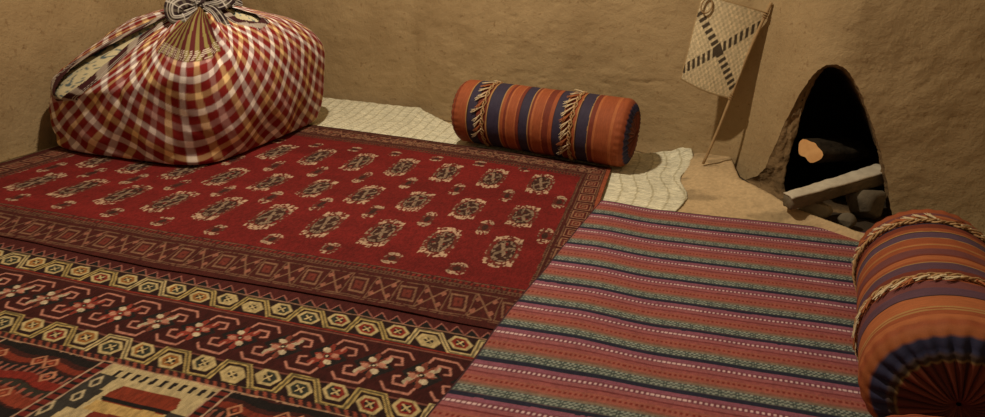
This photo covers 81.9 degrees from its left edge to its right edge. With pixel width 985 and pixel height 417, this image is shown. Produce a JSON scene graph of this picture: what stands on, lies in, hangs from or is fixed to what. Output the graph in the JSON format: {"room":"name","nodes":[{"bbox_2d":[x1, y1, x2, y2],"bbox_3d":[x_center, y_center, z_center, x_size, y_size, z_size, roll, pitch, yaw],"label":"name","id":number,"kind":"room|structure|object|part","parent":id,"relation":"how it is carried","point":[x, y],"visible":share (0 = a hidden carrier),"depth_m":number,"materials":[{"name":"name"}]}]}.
{"room":"traditional dwelling","nodes":[
{"label":"traditional dwelling","id":0,"kind":"room"},
{"bbox_2d":[0,0,165,161],"bbox_3d":[-2.230,-1.193,1.762,0.034,2.400,4.080,8,23,13],"label":"wall","id":1,"kind":"structure","parent":0,"point":[39,38],"depth_m":2.63,"materials":[{"name":"paint"}]},
{"bbox_2d":[0,119,888,188],"bbox_3d":[-0.307,0.166,1.802,4.200,0.003,4.150,8,23,13],"label":"floor","id":2,"kind":"structure","parent":0,"point":[450,122],"depth_m":2.68,"materials":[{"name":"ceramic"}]},
{"bbox_2d":[0,236,492,416],"bbox_3d":[-0.797,0.413,1.147,2.652,0.010,1.109,8,23,13],"label":"rug","id":3,"kind":"object","parent":2,"relation":"on","point":[82,335],"visible":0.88,"depth_m":1.35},
{"bbox_2d":[0,124,610,329],"bbox_3d":[-0.819,-0.135,2.419,2.537,0.019,1.643,8,23,13],"label":"rug","id":4,"kind":"object","parent":2,"relation":"on","point":[455,233],"visible":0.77,"depth_m":2.03,"materials":[{"name":"carpet"}]},
{"bbox_2d":[49,0,324,164],"bbox_3d":[-1.480,-0.753,2.823,1.040,0.766,1.086,8,23,13],"label":"cloth bundle","id":5,"kind":"object","parent":4,"relation":"on","point":[206,84],"visible":0.99,"depth_m":2.46,"materials":[{"name":"fabric"}]},
{"bbox_2d":[54,8,260,101],"bbox_3d":[-1.467,-0.761,2.816,1.007,0.490,1.074,8,23,13],"label":"quilt","id":6,"kind":"object","parent":5,"relation":"in","point":[90,65],"visible":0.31,"depth_m":2.50,"materials":[{"name":"fabric"}]},
{"bbox_2d":[310,97,692,210],"bbox_3d":[-0.453,-0.388,3.011,2.920,0.078,1.282,8,23,13],"label":"woven mat","id":7,"kind":"object","parent":2,"relation":"on","point":[648,180],"visible":0.21,"depth_m":2.90,"materials":[{"name":"beige wicker"}]},
{"bbox_2d":[451,80,640,166],"bbox_3d":[0.250,-0.439,2.804,0.926,0.320,0.354,12,25,23],"label":"bolster pillow","id":8,"kind":"object","parent":7,"relation":"on","point":[580,125],"visible":1,"depth_m":2.66,"materials":[{"name":"fabric"}]},
{"bbox_2d":[426,200,872,416],"bbox_3d":[0.619,0.316,1.451,1.416,0.022,1.682,8,23,13],"label":"striped rug","id":9,"kind":"object","parent":2,"relation":"on","point":[641,311],"visible":0.77,"depth_m":1.45,"materials":[{"name":"fabric"}]},
{"bbox_2d":[887,414,937,416],"bbox_3d":[0.488,0.512,0.580,0.324,0.300,0.676,14,25,27],"label":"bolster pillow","id":10,"kind":"object","parent":9,"relation":"on","point":[908,415],"visible":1,"depth_m":0.80,"materials":[{"name":"fabric"}]},
{"bbox_2d":[852,209,984,416],"bbox_3d":[1.009,0.234,1.292,0.323,0.300,0.723,14,26,27],"label":"bolster pillow","id":11,"kind":"object","parent":9,"relation":"on","point":[918,276],"visible":1,"depth_m":1.10,"materials":[{"name":"fabric"}]},
{"bbox_2d":[676,64,891,240],"bbox_3d":[1.271,-0.263,2.200,1.136,0.576,1.184,8,23,13],"label":"fireplace","id":12,"kind":"object","parent":2,"relation":"on","point":[831,104],"visible":0.42,"depth_m":2.43,"materials":[{"name":"paint"}]},
{"bbox_2d":[680,0,772,163],"bbox_3d":[1.005,-0.556,2.522,0.337,0.732,0.089,5,23,6],"label":"fan","id":13,"kind":"object","parent":12,"relation":"on","point":[724,34],"visible":1,"depth_m":2.47,"materials":[{"name":"beige wicker"}]},
{"bbox_3d":[1.002,-0.701,2.478,0.317,0.430,0.051,5,23,8],"label":"woven blade","id":14,"kind":"part","parent":13,"relation":"part of","materials":[{"name":"beige wicker"}]},
{"bbox_2d":[797,202,832,218],"bbox_3d":[1.240,0.000,2.210,0.146,0.082,0.071,8,23,13],"label":"stone","id":15,"kind":"object","parent":12,"relation":"in","point":[820,209],"visible":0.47,"depth_m":2.17,"materials":[{"name":"brown stone"}]},
{"bbox_2d":[783,164,883,209],"bbox_3d":[1.330,-0.086,2.195,0.497,0.130,0.085,-6,24,-18],"label":"log","id":16,"kind":"object","parent":12,"relation":"on","point":[868,177],"visible":0.94,"depth_m":2.16,"materials":[{"name":"brown wood"}]},
{"bbox_2d":[798,138,869,162],"bbox_3d":[1.429,-0.240,2.372,0.335,0.117,0.122,-10,25,-26],"label":"log","id":17,"kind":"object","parent":12,"relation":"in","point":[815,150],"visible":1,"depth_m":2.32,"materials":[{"name":"brown wood"}]},
{"bbox_2d":[837,213,856,227],"bbox_3d":[1.333,0.045,2.135,0.062,0.063,0.048,22,30,39],"label":"stone","id":18,"kind":"object","parent":12,"relation":"in","point":[848,220],"visible":0.91,"depth_m":2.12,"materials":[{"name":"stone"}]},
{"bbox_2d":[845,190,885,218],"bbox_3d":[1.452,-0.020,2.218,0.136,0.128,0.116,8,23,13],"label":"stone","id":19,"kind":"object","parent":12,"relation":"in","point":[866,204],"visible":0.9,"depth_m":2.18,"materials":[{"name":"stone"}]},
{"bbox_2d":[242,0,984,234],"bbox_3d":[0.138,-1.512,2.717,4.231,2.410,0.409,15,26,28],"label":"wall","id":20,"kind":"structure","parent":0,"point":[917,67],"depth_m":2.73,"materials":[{"name":"paint"}]}
]}

